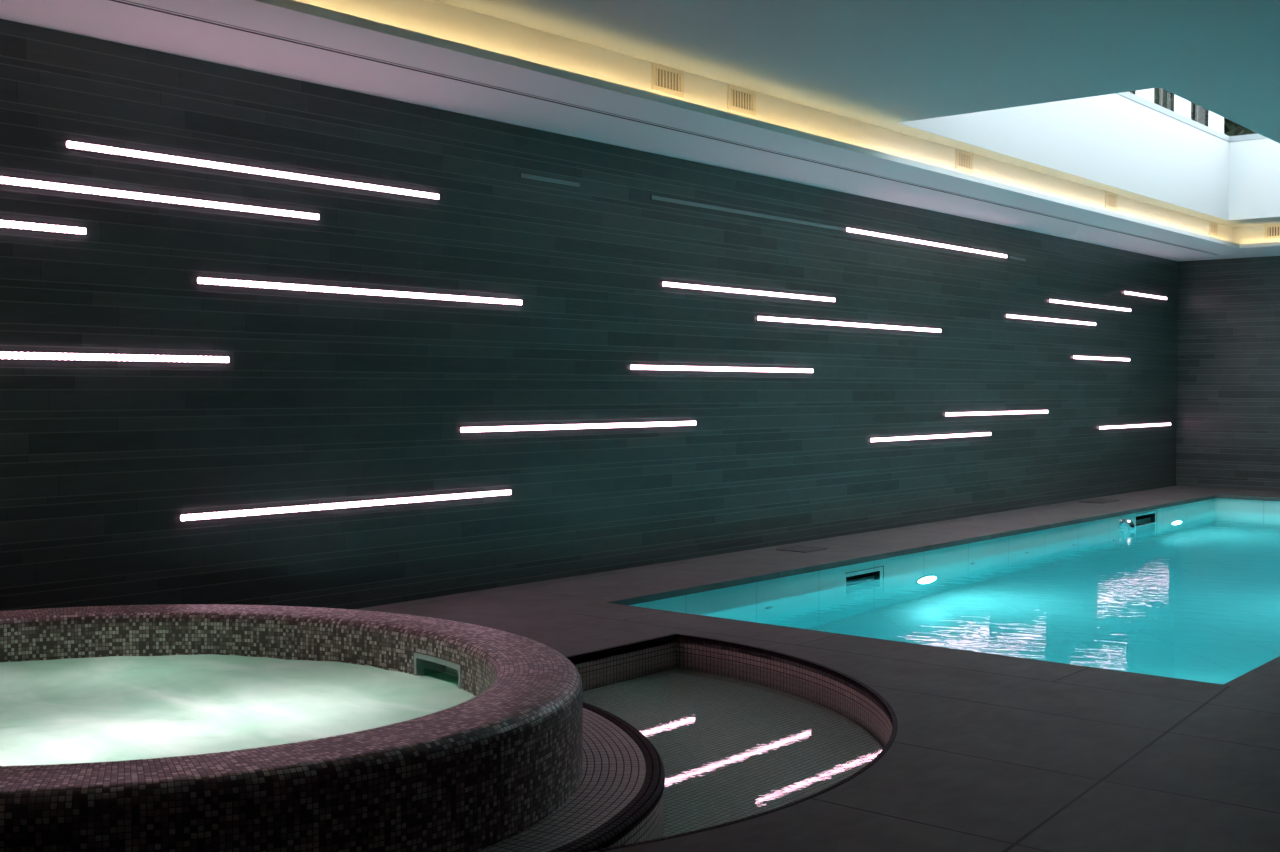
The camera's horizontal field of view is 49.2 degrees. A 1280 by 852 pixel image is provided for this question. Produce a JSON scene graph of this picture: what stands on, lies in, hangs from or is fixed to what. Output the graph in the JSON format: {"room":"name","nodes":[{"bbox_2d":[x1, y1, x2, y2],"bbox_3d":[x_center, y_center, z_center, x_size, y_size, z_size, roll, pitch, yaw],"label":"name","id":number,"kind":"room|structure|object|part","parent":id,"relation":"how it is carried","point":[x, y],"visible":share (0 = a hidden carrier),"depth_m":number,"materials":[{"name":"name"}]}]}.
{"room":"spa","nodes":[
{"label":"spa","id":0,"kind":"room"},
{"bbox_2d":[0,19,1178,610],"bbox_3d":[0.258,-0.667,9.873,0.200,3.290,20.310,1,2,40],"label":"wall","id":1,"kind":"structure","parent":0,"point":[319,397],"depth_m":8.17,"materials":[{"name":"tile"}]},
{"bbox_2d":[0,219,85,235],"bbox_3d":[-3.245,-0.865,5.504,0.014,0.037,2.250,1,2,40],"label":"led strip","id":2,"kind":"object","parent":1,"relation":"attached to","point":[9,224],"visible":1,"depth_m":6.21,"materials":[{"name":"grey plastic"}]},
{"bbox_2d":[0,351,228,362],"bbox_3d":[-2.768,-0.308,6.092,0.014,0.037,2.253,1,2,40],"label":"led strip","id":3,"kind":"object","parent":1,"relation":"attached to","point":[4,355],"visible":1,"depth_m":6.46,"materials":[{"name":"grey plastic"}]},
{"bbox_2d":[0,176,318,220],"bbox_3d":[-2.412,-1.079,6.495,0.014,0.037,2.253,1,2,40],"label":"led strip","id":4,"kind":"object","parent":1,"relation":"attached to","point":[4,180],"visible":1,"depth_m":6.61,"materials":[{"name":"grey plastic"}]},
{"bbox_2d":[65,140,438,199],"bbox_3d":[-1.867,-1.291,7.142,0.014,0.037,2.237,1,2,40],"label":"led strip","id":5,"kind":"object","parent":1,"relation":"attached to","point":[75,145],"visible":1,"depth_m":6.98,"materials":[{"name":"grey plastic"}]},
{"bbox_2d":[179,489,510,521],"bbox_3d":[-1.506,0.424,7.626,0.014,0.037,2.253,1,2,40],"label":"led strip","id":6,"kind":"object","parent":1,"relation":"attached to","point":[453,496],"visible":1,"depth_m":7.47,"materials":[{"name":"grey plastic"}]},
{"bbox_2d":[196,277,521,305],"bbox_3d":[-1.440,-0.732,7.670,0.014,0.037,2.247,1,2,40],"label":"led strip","id":7,"kind":"object","parent":1,"relation":"attached to","point":[199,280],"visible":1,"depth_m":7.52,"materials":[{"name":"grey plastic"}]},
{"bbox_2d":[520,172,579,187],"bbox_3d":[-0.557,-1.532,8.708,0.011,0.037,0.538,1,2,40],"label":"strip","id":8,"kind":"object","parent":1,"relation":"attached to","point":[527,176],"visible":1,"depth_m":8.70,"materials":[{"name":"grey"}]},
{"bbox_2d":[459,420,695,432],"bbox_3d":[-0.327,0.001,9.026,0.014,0.037,2.258,1,2,40],"label":"led strip","id":9,"kind":"object","parent":1,"relation":"attached to","point":[509,428],"visible":1,"depth_m":8.88,"materials":[{"name":"grey plastic"}]},
{"bbox_2d":[0,0,1279,260],"bbox_3d":[3.178,-1.812,7.406,7.400,0.043,19.910,1,2,40],"label":"ceiling","id":10,"kind":"structure","parent":1,"relation":"attached to","point":[108,20],"depth_m":7.75,"materials":[{"name":"white paint"}]},
{"bbox_2d":[110,0,1219,254],"bbox_3d":[0.722,-1.843,9.208,0.044,0.004,19.130,1,2,40],"label":"air vent","id":11,"kind":"object","parent":1,"relation":"attached to","point":[110,0],"visible":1,"depth_m":7.69,"materials":[{"name":"black metal"}]},
{"bbox_2d":[629,364,812,372],"bbox_3d":[0.651,-0.415,10.185,0.014,0.037,2.235,1,2,40],"label":"led strip","id":12,"kind":"object","parent":1,"relation":"attached to","point":[632,366],"visible":1,"depth_m":10.08,"materials":[{"name":"grey plastic"}]},
{"bbox_2d":[650,194,843,231],"bbox_3d":[0.864,-1.575,10.409,0.011,0.037,2.463,1,2,40],"label":"strip","id":13,"kind":"object","parent":1,"relation":"attached to","point":[653,197],"visible":1,"depth_m":10.28,"materials":[{"name":"grey"}]},
{"bbox_2d":[662,281,834,301],"bbox_3d":[0.862,-0.995,10.422,0.014,0.037,2.216,1,2,40],"label":"led strip","id":14,"kind":"object","parent":1,"relation":"attached to","point":[664,284],"visible":1,"depth_m":10.31,"materials":[{"name":"grey plastic"}]},
{"bbox_2d":[757,316,940,332],"bbox_3d":[1.802,-0.835,11.553,0.014,0.037,2.885,1,2,40],"label":"led strip","id":15,"kind":"object","parent":1,"relation":"attached to","point":[759,318],"visible":1,"depth_m":11.39,"materials":[{"name":"grey plastic"}]},
{"bbox_2d":[846,227,1006,257],"bbox_3d":[2.635,-1.631,12.528,0.014,0.037,2.976,1,2,40],"label":"led strip","id":16,"kind":"object","parent":1,"relation":"attached to","point":[851,230],"visible":1,"depth_m":12.37,"materials":[{"name":"grey plastic"}]},
{"bbox_2d":[870,432,990,441],"bbox_3d":[2.660,0.097,12.608,0.014,0.037,2.259,1,2,40],"label":"led strip","id":17,"kind":"object","parent":1,"relation":"attached to","point":[920,437],"visible":1,"depth_m":12.51,"materials":[{"name":"grey plastic"}]},
{"bbox_2d":[945,410,1047,415],"bbox_3d":[3.507,-0.127,13.617,0.014,0.037,2.242,1,2,40],"label":"led strip","id":18,"kind":"object","parent":1,"relation":"attached to","point":[1021,411],"visible":1,"depth_m":13.53,"materials":[{"name":"grey plastic"}]},
{"bbox_2d":[1008,255,1025,261],"bbox_3d":[3.740,-1.661,13.853,0.011,0.037,0.388,1,2,40],"label":"strip","id":19,"kind":"object","parent":1,"relation":"attached to","point":[1009,256],"visible":1,"depth_m":13.84,"materials":[{"name":"grey"}]},
{"bbox_2d":[1006,314,1095,325],"bbox_3d":[4.308,-1.102,14.549,0.014,0.037,2.241,1,2,40],"label":"led strip","id":20,"kind":"object","parent":1,"relation":"attached to","point":[1007,315],"visible":1,"depth_m":14.46,"materials":[{"name":"grey plastic"}]},
{"bbox_2d":[1049,299,1130,311],"bbox_3d":[4.963,-1.320,15.327,0.014,0.037,2.266,1,2,40],"label":"led strip","id":21,"kind":"object","parent":1,"relation":"attached to","point":[1050,300],"visible":1,"depth_m":15.23,"materials":[{"name":"grey plastic"}]},
{"bbox_2d":[1073,355,1129,360],"bbox_3d":[5.160,-0.752,15.579,0.014,0.037,1.620,1,2,40],"label":"led strip","id":22,"kind":"object","parent":1,"relation":"attached to","point":[1074,357],"visible":1,"depth_m":15.53,"materials":[{"name":"grey plastic"}]},
{"bbox_2d":[1099,423,1170,429],"bbox_3d":[5.839,-0.001,16.415,0.014,0.037,2.269,1,2,40],"label":"led strip","id":23,"kind":"object","parent":1,"relation":"attached to","point":[1153,424],"visible":1,"depth_m":16.34,"materials":[{"name":"grey plastic"}]},
{"bbox_2d":[1124,291,1166,299],"bbox_3d":[6.003,-1.547,16.567,0.014,0.037,1.380,1,2,40],"label":"led strip","id":24,"kind":"object","parent":1,"relation":"attached to","point":[1125,292],"visible":1,"depth_m":16.53,"materials":[{"name":"grey plastic"}]},
{"bbox_2d":[352,486,1279,851],"bbox_3d":[3.172,1.029,7.482,7.400,0.040,19.910,1,2,40],"label":"floor","id":25,"kind":"structure","parent":0,"point":[988,752],"depth_m":5.07,"materials":[{"name":"tile"}]},
{"bbox_2d":[0,604,582,851],"bbox_3d":[-1.718,1.074,4.422,3.025,0.614,2.810,1,2,40],"label":"hot tub","id":26,"kind":"object","parent":25,"relation":"on","point":[167,727],"visible":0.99,"depth_m":4.10,"materials":[{"name":"tile"}]},
{"bbox_3d":[-0.777,0.909,5.180,0.137,0.117,0.015,-1,2,-43],"label":"frame","id":27,"kind":"part","parent":26,"relation":"part of","materials":[{"name":"silver metal"}]},
{"bbox_3d":[-0.670,0.845,5.057,0.145,0.018,0.346,-1,2,-40],"label":"frame","id":28,"kind":"part","parent":26,"relation":"part of","materials":[{"name":"silver metal"}]},
{"bbox_3d":[-0.576,0.916,4.939,0.137,0.117,0.015,-1,2,-29],"label":"frame","id":29,"kind":"part","parent":26,"relation":"part of","materials":[{"name":"silver metal"}]},
{"bbox_2d":[566,633,897,850],"bbox_3d":[-0.263,1.289,4.769,2.020,0.431,3.790,1,2,40],"label":"basin","id":30,"kind":"object","parent":25,"relation":"in","point":[737,737],"visible":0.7,"depth_m":5.44,"materials":[{"name":"tile"}]},
{"bbox_2d":[476,702,664,851],"bbox_3d":[-0.444,1.304,4.473,1.061,0.457,2.646,0,2,5],"label":"step","id":31,"kind":"structure","parent":30,"relation":"on","point":[617,800],"depth_m":4.10,"materials":[{"name":"tile"}]},
{"bbox_2d":[776,546,826,552],"bbox_3d":[1.211,0.922,10.453,0.260,0.005,0.300,1,2,40],"label":"access cover","id":32,"kind":"object","parent":25,"relation":"on","point":[803,549],"visible":1,"depth_m":10.42,"materials":[{"name":"stone"}]},
{"bbox_2d":[628,498,1279,683],"bbox_3d":[4.489,1.676,10.862,3.418,1.430,10.664,1,2,40],"label":"swimming pool","id":33,"kind":"object","parent":25,"relation":"in","point":[1191,593],"visible":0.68,"depth_m":9.26,"materials":[{"name":"liquid"}]},
{"bbox_2d":[845,566,883,584],"bbox_3d":[1.534,1.089,10.121,0.224,0.121,0.532,1,2,40],"label":"skimmer","id":34,"kind":"object","parent":33,"relation":"attached to","point":[872,575],"visible":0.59,"depth_m":10.23,"materials":[{"name":"grey plastic"}]},
{"bbox_2d":[1119,517,1134,530],"bbox_3d":[4.804,0.972,13.761,0.138,0.137,0.120,1,2,40],"label":"spout","id":35,"kind":"object","parent":33,"relation":"attached to","point":[1122,522],"visible":1,"depth_m":13.74,"materials":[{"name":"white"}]},
{"bbox_2d":[1136,510,1155,525],"bbox_3d":[5.116,0.942,14.410,0.224,0.129,0.602,1,2,40],"label":"skimmer","id":36,"kind":"object","parent":33,"relation":"attached to","point":[1150,518],"visible":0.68,"depth_m":14.52,"materials":[{"name":"grey plastic"}]},
{"bbox_2d":[1079,499,1119,502],"bbox_3d":[4.934,0.807,14.997,0.270,0.005,0.450,1,2,40],"label":"access cover","id":37,"kind":"object","parent":25,"relation":"on","point":[1093,500],"visible":1,"depth_m":14.94,"materials":[{"name":"metal"}]},
{"bbox_2d":[435,0,1279,227],"bbox_3d":[3.178,-2.140,7.397,7.400,0.200,19.910,1,2,40],"label":"ceiling","id":38,"kind":"structure","parent":0,"point":[885,64],"depth_m":7.53,"materials":[{"name":"grey paint"}]},
{"bbox_2d":[295,0,1279,243],"bbox_3d":[3.197,-1.904,6.674,6.435,0.234,18.815,1,2,40],"label":"cove","id":39,"kind":"structure","parent":38,"relation":"attached to","point":[434,18],"depth_m":8.30,"materials":[{"name":"white paint"}]},
{"bbox_2d":[652,62,683,97],"bbox_3d":[0.161,-1.987,8.018,0.008,0.156,0.290,1,2,40],"label":"vent grille","id":40,"kind":"object","parent":39,"relation":"attached to","point":[669,80],"visible":1,"depth_m":8.01,"materials":[{"name":"beige plastic"}]},
{"bbox_2d":[727,84,755,115],"bbox_3d":[0.626,-2.001,8.575,0.008,0.156,0.290,1,2,40],"label":"vent grille","id":41,"kind":"object","parent":39,"relation":"attached to","point":[742,100],"visible":1,"depth_m":8.57,"materials":[{"name":"beige plastic"}]},
{"bbox_2d":[955,149,973,172],"bbox_3d":[2.519,-2.058,10.842,0.008,0.156,0.290,1,2,40],"label":"vent grille","id":42,"kind":"object","parent":39,"relation":"attached to","point":[963,159],"visible":1,"depth_m":10.83,"materials":[{"name":"beige plastic"}]},
{"bbox_2d":[1105,191,1117,210],"bbox_3d":[4.432,-2.116,13.133,0.008,0.156,0.290,1,2,40],"label":"vent grille","id":43,"kind":"object","parent":39,"relation":"attached to","point":[1111,199],"visible":1,"depth_m":13.13,"materials":[{"name":"beige plastic"}]},
{"bbox_2d":[1209,221,1217,236],"bbox_3d":[6.323,-2.173,15.397,0.008,0.156,0.290,1,2,40],"label":"vent grille","id":44,"kind":"object","parent":39,"relation":"attached to","point":[1213,226],"visible":1,"depth_m":15.39,"materials":[{"name":"beige plastic"}]},
{"bbox_2d":[1264,224,1279,238],"bbox_3d":[7.132,-2.177,15.608,0.290,0.156,0.008,1,2,40],"label":"vent grille","id":45,"kind":"object","parent":39,"relation":"attached to","point":[1270,231],"visible":1,"depth_m":15.65,"materials":[{"name":"beige plastic"}]},
{"bbox_2d":[899,87,1279,219],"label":"skylight","id":46,"kind":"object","parent":38,"relation":"attached to","point":[1127,141],"depth_m":13.24,"materials":[{"name":"white glass"}]},
{"bbox_3d":[4.833,-3.653,13.352,0.025,1.090,0.430,1,2,40],"label":"post","id":47,"kind":"part","parent":46,"relation":"part of","materials":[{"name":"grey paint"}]},
{"bbox_3d":[5.506,-3.673,14.158,0.025,1.090,0.430,1,2,40],"label":"post","id":48,"kind":"part","parent":46,"relation":"part of","materials":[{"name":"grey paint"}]},
{"bbox_3d":[4.802,-3.038,11.869,2.102,0.060,7.522,1,2,40],"label":"sill","id":49,"kind":"part","parent":46,"relation":"part of","materials":[{"name":"white paint"}]},
{"bbox_3d":[6.179,-3.693,14.964,0.025,1.090,0.430,1,2,40],"label":"post","id":50,"kind":"part","parent":46,"relation":"part of","materials":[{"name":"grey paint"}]},
{"bbox_2d":[1176,256,1279,489],"bbox_3d":[9.619,-0.790,15.155,7.400,3.290,0.200,1,2,40],"label":"wall","id":51,"kind":"structure","parent":0,"point":[1228,432],"depth_m":17.05,"materials":[{"name":"tile"}]},
{"label":"outside","id":52,"kind":"structure","parent":0,"visible":0},
{"bbox_3d":[6.572,-2.746,28.322,13.780,0.200,36.000,1,2,40],"label":"ground","id":53,"kind":"structure","parent":52,"visible":0},
{"bbox_2d":[1129,87,1173,107],"bbox_3d":[7.133,-5.162,20.862,2.368,5.132,2.319,1,2,24],"label":"evergreen tree","id":54,"kind":"object","parent":53,"relation":"on","point":[1156,90],"visible":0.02,"depth_m":20.27,"materials":[{"name":"green plant"}]},
{"bbox_2d":[1163,89,1235,135],"bbox_3d":[8.747,-5.820,23.175,2.519,6.331,2.595,-1,2,-36],"label":"evergreen tree","id":55,"kind":"object","parent":53,"relation":"on","point":[1203,114],"visible":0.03,"depth_m":22.53,"materials":[{"name":"green plant"}]},
{"bbox_2d":[1224,118,1251,135],"bbox_3d":[10.010,-5.967,24.788,2.332,6.542,2.433,1,2,40],"label":"evergreen tree","id":56,"kind":"object","parent":53,"relation":"on","point":[1229,125],"visible":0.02,"depth_m":24.28,"materials":[{"name":"green plant"}]}
]}

